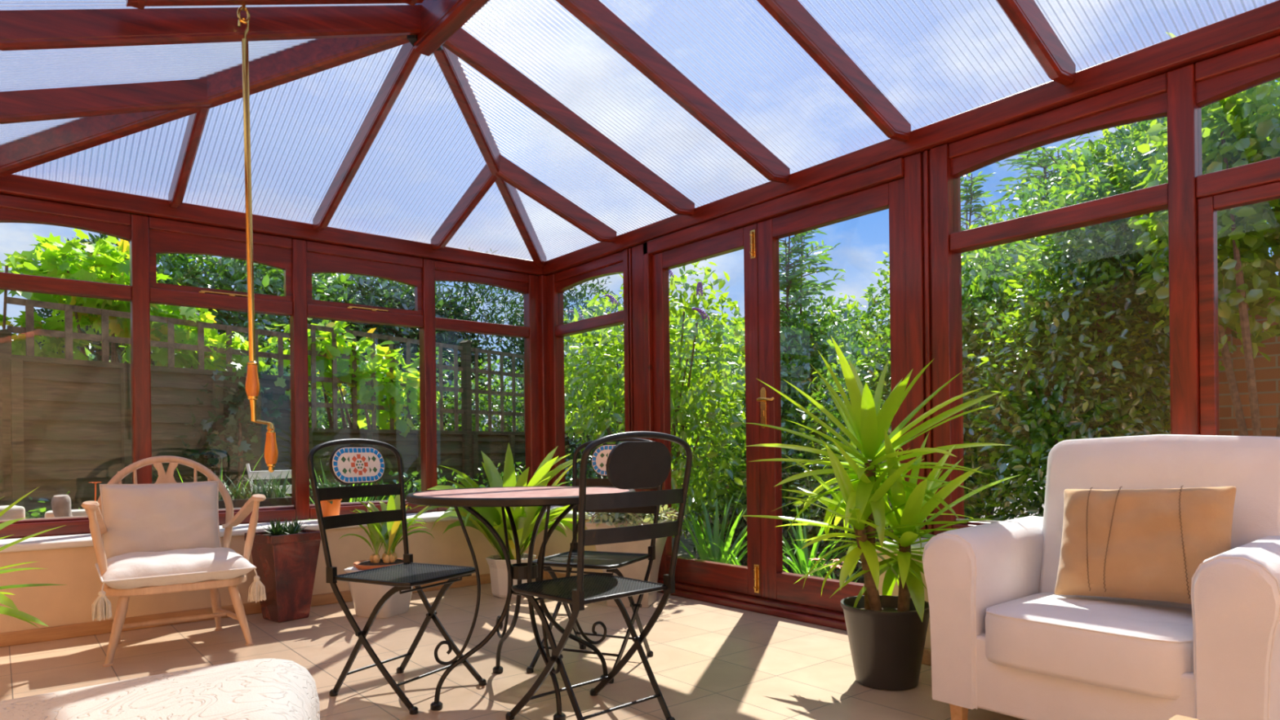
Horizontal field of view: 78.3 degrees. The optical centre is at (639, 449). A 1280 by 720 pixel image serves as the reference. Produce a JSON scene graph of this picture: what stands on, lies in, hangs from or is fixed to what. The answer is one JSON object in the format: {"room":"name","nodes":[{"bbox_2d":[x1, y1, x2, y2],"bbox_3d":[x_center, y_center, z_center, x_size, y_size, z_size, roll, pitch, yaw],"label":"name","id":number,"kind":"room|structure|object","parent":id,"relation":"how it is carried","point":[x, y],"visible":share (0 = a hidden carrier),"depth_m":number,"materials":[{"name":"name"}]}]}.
{"room":"sunroom","nodes":[
{"label":"sunroom","id":0,"kind":"room"},
{"bbox_2d":[0,520,536,632],"bbox_3d":[-1.907,0.655,4.526,3.470,0.435,0.350,-1,0,-39],"label":"wall","id":1,"kind":"structure","parent":0,"point":[71,603],"depth_m":3.88,"materials":[{"name":"paint"}]},
{"bbox_2d":[0,193,132,538],"bbox_3d":[-2.903,-0.403,3.967,0.570,1.663,0.090,-1,0,-39],"label":"window","id":2,"kind":"structure","parent":1,"relation":"in","point":[13,209],"depth_m":3.93,"materials":[{"name":"brown wood"}]},
{"bbox_2d":[129,213,151,484],"bbox_3d":[-2.652,-0.405,4.174,0.080,1.661,0.086,-1,0,-39],"label":"trim","id":3,"kind":"structure","parent":1,"relation":"on","point":[140,368],"depth_m":4.14,"materials":[{"name":"brown wood"}]},
{"bbox_2d":[148,216,295,524],"bbox_3d":[-2.341,-0.409,4.427,0.723,1.663,0.090,-1,0,-39],"label":"window","id":4,"kind":"structure","parent":1,"relation":"in","point":[166,236],"depth_m":4.40,"materials":[{"name":"brown wood"}]},
{"bbox_2d":[0,573,490,647],"bbox_3d":[-1.919,0.841,4.277,3.132,0.062,0.018,-1,0,-39],"label":"baseboard","id":5,"kind":"structure","parent":1,"relation":"attached to","point":[82,629],"depth_m":3.84,"materials":[{"name":"brown wood"}]},
{"bbox_2d":[0,173,547,275],"bbox_3d":[-1.967,-1.305,4.737,3.420,0.115,0.135,-1,0,-39],"label":"trim","id":6,"kind":"structure","parent":1,"relation":"attached to","point":[12,184],"depth_m":4.42,"materials":[{"name":"brown wood"}]},
{"bbox_2d":[0,505,564,552],"bbox_3d":[-1.902,0.435,4.500,3.450,0.035,0.340,-1,0,-39],"label":"trim","id":7,"kind":"structure","parent":1,"relation":"on","point":[42,543],"depth_m":3.82,"materials":[{"name":"white paint"}]},
{"bbox_2d":[311,479,351,516],"bbox_3d":[-1.811,0.293,4.588,0.226,0.246,0.215,-1,0,-39],"label":"potted plant","id":8,"kind":"object","parent":7,"relation":"on","point":[331,507],"visible":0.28,"depth_m":4.54,"materials":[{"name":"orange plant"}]},
{"bbox_2d":[289,238,309,519],"bbox_3d":[-2.031,-0.412,4.683,0.080,1.661,0.086,-1,0,-39],"label":"trim","id":9,"kind":"structure","parent":1,"relation":"on","point":[299,319],"depth_m":4.65,"materials":[{"name":"brown wood"}]},
{"bbox_2d":[306,240,426,519],"bbox_3d":[-1.716,-0.417,4.938,0.732,1.663,0.090,-1,0,-39],"label":"window","id":10,"kind":"structure","parent":1,"relation":"in","point":[322,258],"depth_m":4.90,"materials":[{"name":"brown wood"}]},
{"bbox_2d":[419,258,437,511],"bbox_3d":[-1.403,-0.419,5.197,0.080,1.661,0.086,-1,0,-39],"label":"trim","id":11,"kind":"structure","parent":1,"relation":"on","point":[427,333],"depth_m":5.16,"materials":[{"name":"brown wood"}]},
{"bbox_2d":[434,260,528,511],"bbox_3d":[-1.092,-0.424,5.449,0.721,1.663,0.090,-1,0,-39],"label":"window","id":12,"kind":"structure","parent":1,"relation":"in","point":[444,271],"depth_m":5.41,"materials":[{"name":"brown wood"}]},
{"bbox_2d":[523,273,565,486],"bbox_3d":[-0.693,-0.427,5.696,0.209,1.661,0.213,-1,0,-39],"label":"trim","id":13,"kind":"structure","parent":1,"relation":"attached to","point":[544,351],"depth_m":5.67,"materials":[{"name":"brown wood"}]},
{"bbox_2d":[0,578,1024,719],"bbox_3d":[-0.860,0.920,0.321,7.260,0.120,8.260,-1,0,-39],"label":"floor","id":14,"kind":"structure","parent":0,"point":[708,661],"depth_m":3.17,"materials":[{"name":"tile"}]},
{"bbox_2d":[0,486,67,626],"bbox_3d":[-2.122,0.438,2.328,0.690,0.873,0.697,-1,0,-39],"label":"leaf plant","id":15,"kind":"object","parent":14,"relation":"on","point":[15,612],"visible":1,"depth_m":2.40,"materials":[{"name":"green plant"}]},
{"bbox_2d":[0,657,319,719],"bbox_3d":[-0.988,0.613,1.061,1.039,0.498,0.507,-1,0,-20],"label":"ottoman","id":16,"kind":"object","parent":14,"relation":"on","point":[259,689],"visible":1,"depth_m":1.18,"materials":[{"name":"white fabric"}]},
{"bbox_2d":[81,455,266,666],"bbox_3d":[-2.103,0.451,3.541,0.687,0.846,0.545,-1,0,-37],"label":"armchair","id":17,"kind":"object","parent":14,"relation":"on","point":[97,526],"visible":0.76,"depth_m":3.50,"materials":[{"name":"brown wood"}]},
{"bbox_2d":[91,547,266,621],"bbox_3d":[-2.059,0.566,3.492,0.640,0.226,0.528,-1,0,-37],"label":"seat cushion","id":18,"kind":"object","parent":17,"relation":"on","point":[132,570],"visible":0.98,"depth_m":3.34,"materials":[{"name":"white fabric"}]},
{"bbox_2d":[99,480,221,559],"bbox_3d":[-2.202,0.323,3.623,0.475,0.341,0.148,-1,0,-37],"label":"cushion","id":19,"kind":"object","parent":18,"relation":"on","point":[153,517],"visible":0.91,"depth_m":3.57,"materials":[{"name":"grey fabric"}]},
{"bbox_2d":[244,518,320,622],"bbox_3d":[-1.823,0.609,4.045,0.296,0.525,0.284,-1,0,39],"label":"square planter","id":20,"kind":"object","parent":14,"relation":"on","point":[285,559],"visible":0.97,"depth_m":3.98,"materials":[{"name":"brown ceramic"}]},
{"bbox_2d":[339,494,434,617],"bbox_3d":[-1.313,0.538,4.209,0.456,0.655,0.527,-1,0,11],"label":"plant","id":21,"kind":"object","parent":14,"relation":"on","point":[365,597],"visible":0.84,"depth_m":4.06,"materials":[{"name":"green plant"}]},
{"bbox_2d":[307,438,486,715],"bbox_3d":[-0.854,0.409,2.810,0.470,0.902,0.436,-1,0,28],"label":"bistro chair","id":22,"kind":"object","parent":14,"relation":"on","point":[348,464],"visible":1,"depth_m":2.84,"materials":[{"name":"black metal"}]},
{"bbox_2d":[408,443,601,598],"bbox_3d":[-0.813,0.411,4.634,1.088,0.896,1.100,-1,0,-39],"label":"plant","id":23,"kind":"object","parent":14,"relation":"on","point":[525,518],"visible":0.62,"depth_m":4.52,"materials":[{"name":"green plant"}]},
{"bbox_2d":[406,485,635,719],"bbox_3d":[-0.403,0.501,2.741,0.783,0.708,0.783,-1,0,-14],"label":"bistro table","id":24,"kind":"object","parent":14,"relation":"on","point":[545,496],"visible":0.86,"depth_m":2.66,"materials":[{"name":"metal"}]},
{"bbox_2d":[526,437,662,683],"bbox_3d":[-0.178,0.401,3.140,0.436,0.902,0.470,-1,0,25],"label":"bistro chair","id":25,"kind":"object","parent":14,"relation":"on","point":[599,458],"visible":0.49,"depth_m":3.21,"materials":[{"name":"black metal"}]},
{"bbox_2d":[505,431,692,719],"bbox_3d":[-0.141,0.401,2.446,0.436,0.902,0.470,-1,0,-43],"label":"bistro chair","id":26,"kind":"object","parent":14,"relation":"on","point":[629,464],"visible":1,"depth_m":2.33,"materials":[{"name":"black metal"}]},
{"bbox_2d":[585,504,685,607],"bbox_3d":[-0.053,0.547,4.359,0.597,0.608,0.628,-1,0,-39],"label":"planter","id":27,"kind":"object","parent":14,"relation":"on","point":[637,571],"visible":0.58,"depth_m":4.21,"materials":[{"name":"ceramic"}]},
{"bbox_2d":[737,336,1021,690],"bbox_3d":[0.858,0.225,2.833,1.011,1.230,0.956,-1,0,1],"label":"yucca plant","id":28,"kind":"object","parent":14,"relation":"on","point":[886,633],"visible":0.94,"depth_m":2.75,"materials":[{"name":"green plant"}]},
{"bbox_2d":[922,434,1279,719],"bbox_3d":[1.362,0.396,2.245,0.628,0.877,0.869,-1,0,-39],"label":"armchair","id":29,"kind":"object","parent":14,"relation":"on","point":[1002,641],"visible":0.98,"depth_m":2.14,"materials":[{"name":"white fabric"}]},
{"bbox_2d":[985,592,1193,699],"bbox_3d":[1.305,0.517,2.197,0.477,0.165,0.527,-1,0,-39],"label":"seat cushion","id":30,"kind":"object","parent":29,"relation":"on","point":[1143,649],"depth_m":2.05,"materials":[{"name":"white fabric"}]},
{"bbox_2d":[1054,485,1236,604],"bbox_3d":[1.414,0.265,2.221,0.201,0.330,0.448,-1,0,-41],"label":"throw pillow","id":31,"kind":"object","parent":29,"relation":"on","point":[1135,544],"visible":0.91,"depth_m":2.17,"materials":[{"name":"beige fabric"}]},
{"bbox_2d":[1168,714,1199,719],"bbox_3d":[0.780,0.616,0.788,0.495,0.450,0.560,-1,0,-39],"label":"side table","id":32,"kind":"object","parent":14,"relation":"on","point":[1176,717],"visible":1,"depth_m":1.14,"materials":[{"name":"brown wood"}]},
{"bbox_2d":[535,516,603,579],"bbox_3d":[-0.302,0.636,5.051,0.320,0.435,0.870,-1,0,-39],"label":"wall","id":33,"kind":"structure","parent":0,"point":[557,543],"depth_m":5.05,"materials":[{"name":"paint"}]},
{"bbox_2d":[542,570,606,593],"bbox_3d":[-0.425,0.824,4.937,0.018,0.062,0.851,-1,0,-39],"label":"baseboard","id":34,"kind":"structure","parent":33,"relation":"attached to","point":[546,575],"depth_m":5.05,"materials":[{"name":"brown wood"}]},
{"bbox_2d":[545,508,609,520],"bbox_3d":[-0.317,0.416,5.027,0.310,0.035,0.849,-1,0,-39],"label":"trim","id":35,"kind":"structure","parent":33,"relation":"on","point":[569,514],"depth_m":4.92,"materials":[{"name":"white paint"}]},
{"bbox_2d":[554,251,623,506],"bbox_3d":[-0.323,-0.433,5.338,0.090,1.663,0.811,-1,0,-39],"label":"window","id":36,"kind":"structure","parent":33,"relation":"in","point":[565,280],"depth_m":5.31,"materials":[{"name":"brown wood"}]},
{"bbox_2d":[622,244,645,491],"bbox_3d":[0.015,-0.208,4.945,0.110,2.116,0.221,-1,0,-39],"label":"trim","id":37,"kind":"structure","parent":33,"relation":"attached to","point":[633,258],"depth_m":4.91,"materials":[{"name":"brown wood"}]},
{"bbox_2d":[643,241,654,491],"bbox_3d":[0.093,-0.209,4.834,0.128,2.116,0.050,-1,0,-39],"label":"trim","id":38,"kind":"structure","parent":33,"relation":"attached to","point":[647,259],"depth_m":4.79,"materials":[{"name":"brown wood"}]},
{"bbox_2d":[652,222,761,597],"bbox_3d":[0.364,-0.203,4.469,0.081,1.969,0.856,-1,0,-39],"label":"door","id":39,"kind":"structure","parent":33,"relation":"in","point":[738,579],"depth_m":4.33,"materials":[{"name":"brown wood"}]},
{"bbox_2d":[657,578,847,631],"bbox_3d":[0.646,0.812,4.136,0.175,0.062,1.745,-1,0,-39],"label":"trim","id":40,"kind":"structure","parent":33,"relation":"attached to","point":[811,615],"depth_m":4.05,"materials":[{"name":"brown wood"}]},
{"bbox_2d":[0,0,1276,266],"bbox_3d":[0.554,-1.673,1.652,3.400,0.700,8.090,-1,0,-39],"label":"ceiling","id":41,"kind":"structure","parent":0,"point":[339,35],"depth_m":3.49,"materials":[{"name":"clear plastic"}]},
{"bbox_2d":[236,4,278,472],"bbox_3d":[-1.415,-0.789,2.907,0.122,1.750,0.048,-1,0,-39],"label":"pole","id":42,"kind":"object","parent":41,"relation":"hanging from","point":[252,384],"visible":0.99,"depth_m":2.88,"materials":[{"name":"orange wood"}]},
{"bbox_2d":[671,470,1046,578],"bbox_3d":[0.029,1.020,12.768,42.000,0.100,42.000,-1,0,-39],"label":"terrain","id":43,"kind":"structure","parent":0,"point":[682,552],"depth_m":8.00,"materials":[{"name":"plant"}]},
{"bbox_2d":[0,358,3,506],"bbox_3d":[-4.564,0.021,4.051,0.096,1.963,2.060,-1,0,33],"label":"fence","id":44,"kind":"object","parent":43,"relation":"on","point":[1,382],"visible":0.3,"depth_m":4.89,"materials":[{"name":"brown wood"}]},
{"bbox_2d":[0,328,13,505],"bbox_3d":[-4.009,0.132,4.949,0.100,1.770,0.090,-1,0,33],"label":"fence post","id":45,"kind":"object","parent":43,"relation":"on","point":[5,335],"visible":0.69,"depth_m":4.93,"materials":[{"name":"brown wood"}]},
{"bbox_2d":[0,255,37,329],"bbox_3d":[-4.094,-0.117,4.990,0.444,2.272,0.398,-1,0,41],"label":"shoot","id":46,"kind":"object","parent":43,"relation":"on","point":[28,295],"visible":0.3,"depth_m":5.03,"materials":[{"name":"green plant"}]},
{"bbox_2d":[25,506,52,519],"label":"plants","id":47,"kind":"object","parent":43,"relation":"on","point":[38,513],"depth_m":4.75,"materials":[{"name":"green plant"}]},
{"bbox_2d":[37,497,50,502],"label":"plants","id":48,"kind":"object","parent":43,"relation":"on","point":[42,500],"depth_m":4.85,"materials":[{"name":"green plant"}]},
{"bbox_2d":[93,481,101,501],"bbox_3d":[-3.426,0.605,4.876,0.852,0.810,0.911,-1,0,12],"label":"handle","id":49,"kind":"object","parent":43,"relation":"on","point":[95,482],"visible":0.12,"depth_m":4.75,"materials":[{"name":"orange wood"}]},
{"bbox_2d":[15,232,213,369],"bbox_3d":[-5.131,-0.554,7.781,1.661,3.179,1.742,-1,0,17],"label":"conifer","id":50,"kind":"object","parent":43,"relation":"on","point":[98,351],"visible":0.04,"depth_m":7.42,"materials":[{"name":"green plant"}]},
{"bbox_2d":[11,339,218,368],"bbox_3d":[-4.492,0.064,5.724,1.067,2.020,4.293,-1,0,34],"label":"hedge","id":51,"kind":"object","parent":43,"relation":"on","point":[88,353],"visible":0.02,"depth_m":6.18,"materials":[{"name":"green plant"}]},
{"bbox_2d":[0,228,266,372],"bbox_3d":[-3.821,-0.272,5.758,0.866,2.596,2.002,-1,0,26],"label":"vine","id":52,"kind":"object","parent":43,"relation":"on","point":[55,262],"visible":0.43,"depth_m":5.54,"materials":[{"name":"green plant"}]},
{"bbox_2d":[6,297,291,518],"bbox_3d":[-3.446,0.009,5.799,0.095,1.963,1.990,-1,0,33],"label":"fence","id":53,"kind":"object","parent":43,"relation":"on","point":[71,418],"visible":0.45,"depth_m":5.42,"materials":[{"name":"brown wood"}]},
{"bbox_2d":[174,361,290,488],"bbox_3d":[-3.132,0.154,6.110,0.884,1.714,0.334,-1,0,-39],"label":"shrub","id":54,"kind":"object","parent":43,"relation":"on","point":[237,397],"visible":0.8,"depth_m":6.10,"materials":[{"name":"green plant"}]},
{"bbox_2d":[93,238,378,427],"bbox_3d":[-4.647,-0.856,9.219,2.141,3.782,3.162,-1,0,44],"label":"tree","id":55,"kind":"object","parent":43,"relation":"on","point":[268,280],"visible":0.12,"depth_m":8.78,"materials":[{"name":"green plant"}]},
{"bbox_2d":[151,454,328,497],"bbox_3d":[-3.038,0.500,5.558,1.213,1.010,1.284,-1,0,8],"label":"spiky grass","id":56,"kind":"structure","parent":43,"relation":"on","point":[220,474],"depth_m":5.72,"materials":[{"name":"plant"}]},
{"bbox_2d":[214,470,295,525],"bbox_3d":[-2.423,0.560,4.772,0.386,0.876,0.642,-1,0,42],"label":"planter","id":57,"kind":"object","parent":43,"relation":"on","point":[274,498],"visible":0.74,"depth_m":4.76,"materials":[{"name":"brown wood"}]},
{"bbox_2d":[245,463,311,519],"bbox_3d":[-2.442,0.550,5.517,0.420,0.911,0.422,-1,0,31],"label":"garden chair","id":58,"kind":"object","parent":43,"relation":"on","point":[262,474],"visible":0.06,"depth_m":5.54,"materials":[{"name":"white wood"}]},
{"bbox_2d":[247,459,419,520],"bbox_3d":[-2.253,0.476,5.813,1.358,1.040,1.275,-1,0,-39],"label":"spiky grass","id":59,"kind":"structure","parent":43,"relation":"on","point":[324,477],"depth_m":5.92,"materials":[{"name":"plant"}]},
{"bbox_2d":[258,318,440,501],"bbox_3d":[-2.591,-0.107,7.277,0.539,2.223,1.700,-1,0,41],"label":"shrub","id":60,"kind":"object","parent":43,"relation":"on","point":[364,393],"visible":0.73,"depth_m":7.24,"materials":[{"name":"green plant"}]},
{"bbox_2d":[358,494,396,502],"label":"plants","id":61,"kind":"object","parent":43,"relation":"on","point":[379,498],"depth_m":6.99,"materials":[{"name":"green plant"}]},
{"bbox_2d":[372,479,389,484],"label":"plants","id":62,"kind":"object","parent":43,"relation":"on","point":[381,482],"depth_m":7.09,"materials":[{"name":"green plant"}]},
{"bbox_2d":[287,273,487,430],"bbox_3d":[-3.441,-0.756,10.920,2.969,3.546,2.364,-1,0,-39],"label":"tree","id":63,"kind":"object","parent":43,"relation":"on","point":[395,295],"visible":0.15,"depth_m":10.45,"materials":[{"name":"green plant"}]},
{"bbox_2d":[307,324,469,513],"bbox_3d":[-2.357,-0.054,7.500,0.096,2.063,1.910,-1,0,33],"label":"fence","id":64,"kind":"object","parent":43,"relation":"on","point":[452,446],"visible":0.36,"depth_m":7.45,"materials":[{"name":"brown wood"}]},
{"bbox_2d":[388,470,398,475],"label":"plants","id":65,"kind":"object","parent":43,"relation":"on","point":[395,473],"depth_m":7.13,"materials":[{"name":"green plant"}]},
{"bbox_2d":[403,471,421,494],"label":"plants","id":66,"kind":"object","parent":43,"relation":"on","point":[417,482],"depth_m":7.14,"materials":[{"name":"green plant"}]},
{"bbox_2d":[211,320,616,433],"bbox_3d":[-2.102,-0.095,9.524,1.103,2.336,6.618,-1,0,33],"label":"hedge","id":67,"kind":"object","parent":43,"relation":"on","point":[322,418],"visible":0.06,"depth_m":9.28,"materials":[{"name":"green plant"}]},
{"bbox_2d":[436,467,447,485],"label":"plants","id":68,"kind":"object","parent":43,"relation":"on","point":[439,481],"depth_m":7.39,"materials":[{"name":"green plant"}]},
{"bbox_2d":[451,471,463,488],"label":"plants","id":69,"kind":"object","parent":43,"relation":"on","point":[458,476],"depth_m":7.52,"materials":[{"name":"green plant"}]},
{"bbox_2d":[459,339,472,479],"bbox_3d":[-1.838,-0.084,8.343,0.100,2.150,0.090,-1,0,33],"label":"fence post","id":70,"kind":"object","parent":43,"relation":"on","point":[466,397],"visible":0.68,"depth_m":8.32,"materials":[{"name":"brown wood"}]},
{"bbox_2d":[467,466,489,487],"label":"plants","id":71,"kind":"object","parent":43,"relation":"on","point":[480,468],"depth_m":8.21,"materials":[{"name":"green plant"}]},
{"bbox_2d":[404,245,623,433],"bbox_3d":[-1.663,-1.024,12.389,4.275,4.144,2.152,-1,0,-28],"label":"tree","id":72,"kind":"object","parent":43,"relation":"on","point":[473,308],"visible":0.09,"depth_m":11.87,"materials":[{"name":"green plant"}]},
{"bbox_2d":[514,462,525,475],"label":"plants","id":73,"kind":"object","parent":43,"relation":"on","point":[517,463],"depth_m":8.51,"materials":[{"name":"green plant"}]},
{"bbox_2d":[471,347,577,506],"bbox_3d":[-1.316,-0.066,9.126,0.096,2.063,1.810,-1,0,33],"label":"fence","id":74,"kind":"object","parent":43,"relation":"on","point":[494,445],"visible":0.23,"depth_m":8.73,"materials":[{"name":"brown wood"}]},
{"bbox_2d":[564,466,572,485],"label":"plants","id":75,"kind":"object","parent":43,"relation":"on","point":[570,478],"depth_m":8.77,"materials":[{"name":"green plant"}]},
{"bbox_2d":[569,356,579,472],"bbox_3d":[-0.825,-0.095,9.927,0.100,2.150,0.090,-1,0,33],"label":"fence post","id":76,"kind":"object","parent":43,"relation":"on","point":[571,357],"visible":0.04,"depth_m":9.91,"materials":[{"name":"brown wood"}]},
{"bbox_2d":[578,363,618,478],"bbox_3d":[-0.297,-0.078,10.717,0.095,2.063,1.830,-1,0,33],"label":"fence","id":77,"kind":"object","parent":43,"relation":"on","point":[587,436],"visible":0.02,"depth_m":10.17,"materials":[{"name":"brown wood"}]},
{"bbox_2d":[564,326,738,535],"bbox_3d":[0.172,-0.257,9.284,2.668,2.598,1.961,-1,0,-4],"label":"shrub","id":78,"kind":"object","parent":43,"relation":"on","point":[589,470],"visible":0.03,"depth_m":9.03,"materials":[{"name":"green plant"}]},
{"bbox_2d":[563,259,746,539],"bbox_3d":[-0.006,-0.249,7.030,1.658,2.467,3.023,-1,0,-39],"label":"buddleia","id":79,"kind":"object","parent":43,"relation":"on","point":[686,397],"visible":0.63,"depth_m":6.20,"materials":[{"name":"green plant"}]},
{"bbox_2d":[676,484,746,564],"bbox_3d":[0.567,0.590,5.198,0.730,0.747,0.893,-1,0,-8],"label":"plant","id":80,"kind":"object","parent":43,"relation":"on","point":[714,552],"visible":0.52,"depth_m":5.26,"materials":[{"name":"green plant"}]},
{"bbox_2d":[609,303,828,496],"bbox_3d":[1.295,-0.679,12.433,3.892,3.410,2.826,-1,0,21],"label":"tree","id":81,"kind":"object","parent":43,"relation":"on","point":[686,314],"visible":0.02,"depth_m":12.22,"materials":[{"name":"green plant"}]},
{"bbox_2d":[703,533,799,565],"bbox_3d":[0.645,0.748,5.025,0.586,0.428,0.595,-1,0,41],"label":"plant","id":82,"kind":"object","parent":43,"relation":"on","point":[735,562],"visible":0.23,"depth_m":4.99,"materials":[{"name":"green plant"}]},
{"bbox_2d":[670,287,890,565],"bbox_3d":[1.569,-0.331,7.905,2.572,2.904,3.794,-1,0,-4],"label":"shrub","id":83,"kind":"object","parent":43,"relation":"on","point":[802,382],"visible":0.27,"depth_m":7.15,"materials":[{"name":"green plant"}]},
{"bbox_2d":[731,228,853,452],"bbox_3d":[1.603,-0.794,7.990,1.501,3.496,1.330,-1,0,-39],"label":"young tree","id":84,"kind":"object","parent":43,"relation":"on","point":[789,281],"visible":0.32,"depth_m":7.77,"materials":[{"name":"green plant"}]},
{"bbox_2d":[782,504,860,577],"bbox_3d":[1.103,0.656,5.011,0.841,0.602,0.902,-1,0,-39],"label":"plant","id":85,"kind":"object","parent":43,"relation":"on","point":[802,554],"visible":0.4,"depth_m":5.08,"materials":[{"name":"green plant"}]},
{"bbox_2d":[800,558,862,582],"bbox_3d":[1.179,0.796,4.644,0.453,0.320,0.491,-1,0,13],"label":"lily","id":86,"kind":"object","parent":43,"relation":"on","point":[815,559],"visible":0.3,"depth_m":4.65,"materials":[{"name":"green plant"}]},
{"bbox_2d":[684,493,1043,583],"bbox_3d":[1.696,0.668,5.369,1.118,0.716,3.941,-1,0,-32],"label":"clump","id":87,"kind":"object","parent":43,"relation":"on","point":[789,513],"visible":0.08,"depth_m":6.05,"materials":[{"name":"green plant"}]},
{"bbox_2d":[786,161,1152,581],"bbox_3d":[2.673,-0.517,6.044,2.767,3.552,3.089,-1,0,34],"label":"shrub","id":88,"kind":"object","parent":43,"relation":"on","point":[989,294],"visible":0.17,"depth_m":5.88,"materials":[{"name":"green plant"}]},
{"bbox_2d":[960,170,1009,352],"bbox_3d":[3.571,-1.056,8.669,1.298,3.973,1.090,-1,0,-39],"label":"young tree","id":89,"kind":"object","parent":43,"relation":"on","point":[973,196],"visible":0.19,"depth_m":8.54,"materials":[{"name":"green plant"}]},
{"bbox_2d":[980,134,1134,270],"bbox_3d":[4.326,-1.204,8.103,2.013,4.253,1.834,-1,0,-39],"label":"young tree","id":90,"kind":"object","parent":43,"relation":"on","point":[1045,162],"visible":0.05,"depth_m":7.97,"materials":[{"name":"green plant"}]},
{"bbox_2d":[963,116,1274,520],"bbox_3d":[3.040,-0.664,4.984,1.922,3.273,1.448,-1,0,-30],"label":"shrub","id":91,"kind":"object","parent":43,"relation":"on","point":[1103,381],"visible":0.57,"depth_m":4.77,"materials":[{"name":"green plant"}]},
{"bbox_2d":[1091,31,1271,291],"bbox_3d":[4.442,-1.150,6.443,1.717,4.139,1.758,-1,0,-39],"label":"young tree","id":92,"kind":"object","parent":43,"relation":"on","point":[1172,35],"visible":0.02,"depth_m":6.63,"materials":[{"name":"green plant"}]},
{"bbox_2d":[1123,296,1279,436],"bbox_3d":[5.071,-0.039,3.530,0.220,1.900,5.300,-1,0,-39],"label":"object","id":93,"kind":"structure","parent":43,"relation":"on","point":[1267,373],"depth_m":4.87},
{"bbox_2d":[1126,77,1279,436],"bbox_3d":[3.381,-0.575,3.974,1.467,3.024,1.176,-1,0,-2],"label":"climbing plant","id":94,"kind":"object","parent":43,"relation":"on","point":[1245,237],"visible":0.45,"depth_m":3.93,"materials":[{"name":"green plant"}]},
{"bbox_3d":[-3.342,0.739,4.094,1.300,0.540,0.400,-1,0,-39],"label":"stone ledge","id":95,"kind":"object","parent":43,"relation":"on","visible":0},
{"bbox_2d":[0,505,25,539],"bbox_3d":[-3.370,0.384,4.075,0.180,0.170,0.260,-1,0,39],"label":"stone block","id":96,"kind":"object","parent":95,"relation":"on","point":[16,512],"visible":0.43,"depth_m":4.08,"materials":[{"name":"beige stone"}]},
{"bbox_2d":[44,509,90,535],"bbox_3d":[-3.093,0.401,4.353,0.320,0.130,0.160,-1,0,-34],"label":"stone block","id":97,"kind":"object","parent":95,"relation":"on","point":[49,513],"visible":0.24,"depth_m":4.28,"materials":[{"name":"beige stone"}]},
{"bbox_2d":[51,494,89,533],"bbox_3d":[-3.006,0.348,4.238,0.274,0.215,0.084,-1,0,-39],"label":"stone block","id":98,"kind":"object","parent":95,"relation":"on","point":[60,504],"visible":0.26,"depth_m":4.15,"materials":[{"name":"beige stone"}]},
{"bbox_2d":[875,551,930,648],"bbox_3d":[2.687,0.601,1.399,0.320,0.435,5.030,-1,0,-39],"label":"wall","id":99,"kind":"structure","parent":0,"point":[895,590],"depth_m":3.12,"materials":[{"name":"paint"}]},
{"bbox_2d":[643,157,904,255],"bbox_3d":[0.629,-1.233,4.165,0.128,0.081,1.780,-1,0,-39],"label":"trim","id":100,"kind":"structure","parent":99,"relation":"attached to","point":[894,170],"depth_m":3.95,"materials":[{"name":"brown wood"}]},
{"bbox_2d":[756,177,907,612],"bbox_3d":[0.900,-0.209,3.790,0.113,1.969,0.870,-1,0,-39],"label":"door","id":101,"kind":"structure","parent":99,"relation":"in","point":[778,584],"depth_m":4.00,"materials":[{"name":"brown wood"}]},
{"bbox_2d":[875,537,928,555],"bbox_3d":[2.665,0.382,1.383,0.310,0.035,5.030,-1,0,-39],"label":"trim","id":102,"kind":"structure","parent":99,"relation":"on","point":[923,544],"depth_m":3.15,"materials":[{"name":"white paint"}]},
{"bbox_2d":[542,0,1279,275],"bbox_3d":[1.869,-1.349,2.643,0.135,0.115,7.964,-1,0,-39],"label":"trim","id":103,"kind":"structure","parent":99,"relation":"attached to","point":[1262,23],"depth_m":3.12,"materials":[{"name":"brown wood"}]},
{"bbox_2d":[921,648,931,666],"bbox_3d":[2.559,0.789,1.292,0.018,0.062,5.030,-1,0,-39],"label":"baseboard","id":104,"kind":"structure","parent":99,"relation":"attached to","point":[926,657],"depth_m":3.04,"materials":[{"name":"brown wood"}]},
{"bbox_2d":[903,143,964,538],"bbox_3d":[1.276,-0.223,3.404,0.110,2.116,0.202,-1,0,-39],"label":"window post","id":105,"kind":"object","parent":99,"relation":"attached to","point":[932,197],"depth_m":3.35,"materials":[{"name":"brown wood"}]},
{"bbox_2d":[948,72,1168,528],"bbox_3d":[1.582,-0.455,3.011,0.090,1.663,0.796,-1,0,-39],"label":"window","id":106,"kind":"structure","parent":99,"relation":"in","point":[1145,100],"depth_m":2.95,"materials":[{"name":"brown wood"}]},
{"bbox_2d":[1166,63,1202,435],"bbox_3d":[1.860,-0.457,2.674,0.086,1.661,0.079,-1,0,-39],"label":"window post","id":107,"kind":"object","parent":99,"relation":"on","point":[1184,163],"depth_m":2.64,"materials":[{"name":"brown wood"}]},
{"bbox_2d":[1194,35,1279,435],"bbox_3d":[2.136,-0.461,2.333,0.090,1.663,0.798,-1,0,-39],"label":"window","id":108,"kind":"structure","parent":99,"relation":"in","point":[1220,77],"depth_m":2.59,"materials":[{"name":"brown wood"}]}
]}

